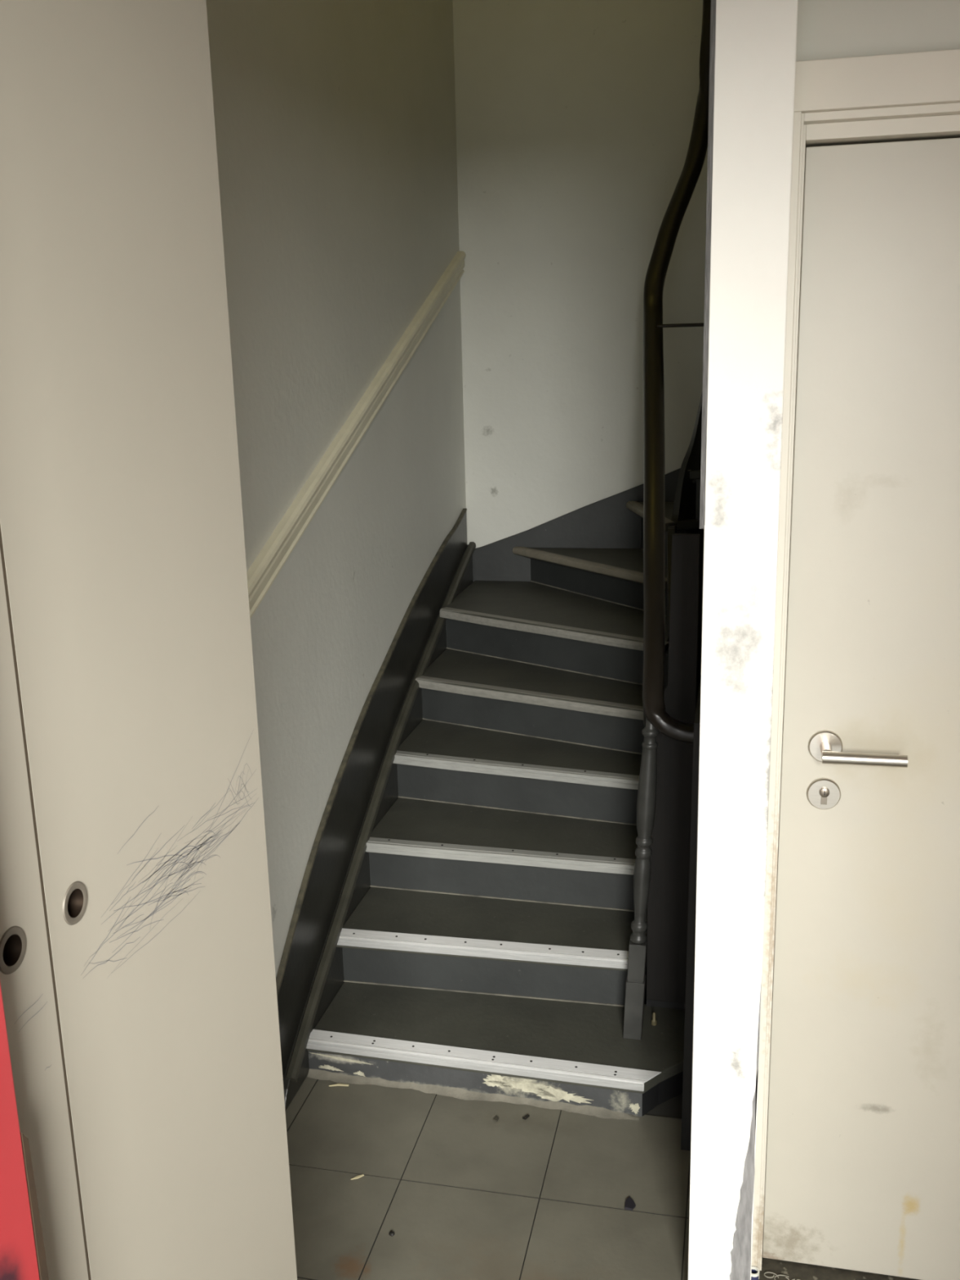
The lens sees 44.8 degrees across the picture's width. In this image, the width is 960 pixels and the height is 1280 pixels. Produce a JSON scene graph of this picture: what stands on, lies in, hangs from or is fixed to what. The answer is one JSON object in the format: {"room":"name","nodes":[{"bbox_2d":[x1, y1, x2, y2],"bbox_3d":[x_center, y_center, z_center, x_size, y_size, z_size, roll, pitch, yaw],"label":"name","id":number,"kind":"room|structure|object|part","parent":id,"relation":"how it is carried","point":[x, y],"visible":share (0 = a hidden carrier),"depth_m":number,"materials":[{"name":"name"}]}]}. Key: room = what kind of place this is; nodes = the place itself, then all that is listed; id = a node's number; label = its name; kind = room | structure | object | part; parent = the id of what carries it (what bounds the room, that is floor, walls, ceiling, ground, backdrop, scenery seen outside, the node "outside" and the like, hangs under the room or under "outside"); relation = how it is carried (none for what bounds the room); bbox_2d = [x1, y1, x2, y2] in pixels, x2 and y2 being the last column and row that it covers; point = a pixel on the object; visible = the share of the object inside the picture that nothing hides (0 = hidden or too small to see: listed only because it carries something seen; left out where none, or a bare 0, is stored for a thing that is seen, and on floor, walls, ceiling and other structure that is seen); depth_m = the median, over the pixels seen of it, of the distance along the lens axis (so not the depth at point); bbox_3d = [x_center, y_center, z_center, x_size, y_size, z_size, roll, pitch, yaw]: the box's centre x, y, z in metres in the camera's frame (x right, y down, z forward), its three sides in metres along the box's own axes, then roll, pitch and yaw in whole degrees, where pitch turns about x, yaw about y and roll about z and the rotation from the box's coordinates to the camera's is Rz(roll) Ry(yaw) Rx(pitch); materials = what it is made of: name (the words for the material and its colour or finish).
{"room":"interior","nodes":[
{"label":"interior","id":0,"kind":"room"},
{"bbox_2d":[205,0,466,977],"bbox_3d":[-0.656,-1.063,2.044,0.120,4.600,4.984,2,14,13],"label":"wall","id":1,"kind":"structure","parent":0,"point":[335,126],"depth_m":3.02,"materials":[{"name":"paint"}]},
{"bbox_2d":[246,251,466,619],"bbox_3d":[-0.304,-0.681,3.334,0.029,1.007,2.335,2,14,13],"label":"trim","id":2,"kind":"structure","parent":1,"relation":"attached to","point":[273,555],"depth_m":3.07,"materials":[{"name":"beige paint"}]},
{"bbox_2d":[285,960,690,1279],"bbox_3d":[0.575,1.275,2.292,2.600,0.120,5.200,2,14,13],"label":"floor","id":3,"kind":"structure","parent":0,"point":[464,1193],"depth_m":2.49,"materials":[{"name":"grey tile"}]},
{"bbox_2d":[0,0,297,1279],"bbox_3d":[-0.666,0.160,0.493,0.595,2.946,1.450,2,14,13],"label":"tall cabinet","id":4,"kind":"object","parent":3,"relation":"on","point":[138,976],"visible":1,"depth_m":0.89,"materials":[{"name":"paint"}]},
{"bbox_3d":[-0.311,0.202,0.758,0.015,0.031,0.031,2,14,13],"label":"finger pull","id":5,"kind":"part","parent":4,"relation":"part of","materials":[{"name":"grey metal"}]},
{"bbox_3d":[-0.426,0.188,0.261,0.022,2.870,1.063,2,14,13],"label":"door","id":6,"kind":"part","parent":4,"relation":"part of","materials":[{"name":"paint"}]},
{"bbox_3d":[-0.295,0.187,0.830,0.015,0.031,0.031,2,14,13],"label":"finger pull","id":7,"kind":"part","parent":4,"relation":"part of","materials":[{"name":"grey metal"}]},
{"bbox_2d":[328,1083,348,1086],"bbox_3d":[-0.347,1.095,2.864,0.049,0.003,0.008,-1,14,1],"label":"wood splinter","id":8,"kind":"object","parent":3,"relation":"on","point":[337,1084],"visible":1,"depth_m":2.86,"materials":[{"name":"beige wood"}]},
{"bbox_2d":[351,1173,364,1179],"bbox_3d":[-0.267,1.172,2.538,0.030,0.002,0.006,-7,15,-23],"label":"bit","id":9,"kind":"object","parent":3,"relation":"on","point":[362,1175],"visible":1,"depth_m":2.54,"materials":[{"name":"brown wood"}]},
{"bbox_2d":[388,1231,395,1236],"bbox_3d":[-0.179,1.210,2.370,0.012,0.006,0.012,2,14,13],"label":"crumb","id":10,"kind":"object","parent":3,"relation":"on","point":[391,1233],"visible":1,"depth_m":2.37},
{"bbox_2d":[275,0,711,1121],"bbox_3d":[0.285,-0.598,3.223,1.229,3.100,2.315,2,14,13],"label":"staircase","id":11,"kind":"structure","parent":3,"relation":"on","point":[499,859],"depth_m":3.21,"materials":[{"name":"paint"}]},
{"bbox_3d":[-0.291,0.328,3.555,0.014,1.172,2.260,2,14,13],"label":"wall skirting","id":12,"kind":"part","parent":11,"relation":"part of","materials":[{"name":"black paint"}]},
{"bbox_3d":[0.411,-0.245,4.154,0.014,0.013,0.870,-9,16,-30],"label":"cove moulding","id":13,"kind":"part","parent":11,"relation":"part of","materials":[{"name":"black paint"}]},
{"bbox_3d":[0.469,0.340,2.848,0.111,1.207,0.015,2,14,13],"label":"spandrel panel","id":14,"kind":"part","parent":11,"relation":"part of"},
{"bbox_3d":[0.520,-1.019,3.097,0.213,2.234,1.488,1,14,10],"label":"handrail","id":15,"kind":"part","parent":11,"relation":"part of","materials":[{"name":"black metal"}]},
{"bbox_2d":[493,1115,498,1121],"bbox_3d":[0.039,1.120,2.721,0.010,0.003,0.014,8,16,33],"label":"crumb","id":16,"kind":"object","parent":3,"relation":"on","point":[496,1117],"visible":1,"depth_m":2.72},
{"bbox_2d":[522,1114,529,1119],"bbox_3d":[0.108,1.118,2.725,0.008,0.003,0.019,12,19,43],"label":"flake","id":17,"kind":"object","parent":3,"relation":"on","point":[526,1116],"visible":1,"depth_m":2.72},
{"bbox_2d":[624,1196,635,1210],"bbox_3d":[0.316,1.181,2.438,0.023,0.004,0.036,2,14,13],"label":"paper scrap","id":18,"kind":"object","parent":3,"relation":"on","point":[629,1204],"visible":1,"depth_m":2.43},
{"bbox_2d":[453,0,707,548],"bbox_3d":[1.080,-1.595,4.080,2.354,4.600,0.120,2,14,13],"label":"wall","id":19,"kind":"structure","parent":0,"point":[575,118],"depth_m":4.22,"materials":[{"name":"paint"}]},
{"bbox_2d":[688,0,798,1279],"bbox_3d":[0.581,-1.197,2.476,0.121,4.600,1.815,2,14,13],"label":"wall","id":20,"kind":"structure","parent":0,"point":[753,42],"depth_m":1.83,"materials":[{"name":"paint"}]},
{"bbox_2d":[680,675,701,1151],"bbox_3d":[0.531,0.574,2.815,0.036,1.000,0.700,2,14,13],"label":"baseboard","id":21,"kind":"structure","parent":20,"relation":"attached to","point":[690,979],"depth_m":2.49,"materials":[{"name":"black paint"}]},
{"bbox_2d":[795,0,959,61],"bbox_3d":[1.104,-0.202,1.815,1.244,2.950,0.105,2,14,13],"label":"wall","id":22,"kind":"structure","parent":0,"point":[826,28],"depth_m":1.71,"materials":[{"name":"paint"}]},
{"bbox_2d":[751,48,959,1279],"bbox_3d":[0.938,0.199,1.891,0.980,2.151,0.220,2,14,13],"label":"door","id":23,"kind":"structure","parent":22,"relation":"attached to","point":[857,1162],"depth_m":1.98,"materials":[{"name":"beige paint"}]},
{"bbox_2d":[751,1266,759,1279],"bbox_3d":[0.517,1.211,2.201,0.022,0.042,0.022,2,14,13],"label":"ring","id":24,"kind":"object","parent":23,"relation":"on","point":[755,1271],"visible":0.58,"depth_m":2.19,"materials":[{"name":"plastic"}]},
{"bbox_2d":[764,1271,778,1278],"bbox_3d":[0.560,1.220,2.234,0.028,0.006,0.017,2,14,13],"label":"cheese shaving","id":25,"kind":"object","parent":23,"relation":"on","point":[766,1272],"visible":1,"depth_m":2.23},
{"bbox_2d":[773,1274,789,1279],"bbox_3d":[0.577,1.222,2.224,0.028,0.006,0.024,2,14,13],"label":"cheese shaving","id":26,"kind":"object","parent":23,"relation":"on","point":[780,1274],"visible":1,"depth_m":2.23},
{"bbox_3d":[0.647,0.195,1.966,0.136,0.022,0.059,2,14,13],"label":"lever","id":27,"kind":"part","parent":23,"relation":"part of","materials":[{"name":"metal"}]},
{"bbox_3d":[0.015,0.369,-0.451,2.354,2.950,0.120,2,14,13],"label":"wall","id":28,"kind":"structure","parent":0,"visible":0},
{"bbox_2d":[0,980,48,1279],"bbox_3d":[-0.398,0.618,0.309,0.031,2.110,0.986,2,14,13],"label":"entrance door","id":29,"kind":"structure","parent":28,"relation":"in","point":[22,1249],"depth_m":0.71,"materials":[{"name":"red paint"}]}
]}

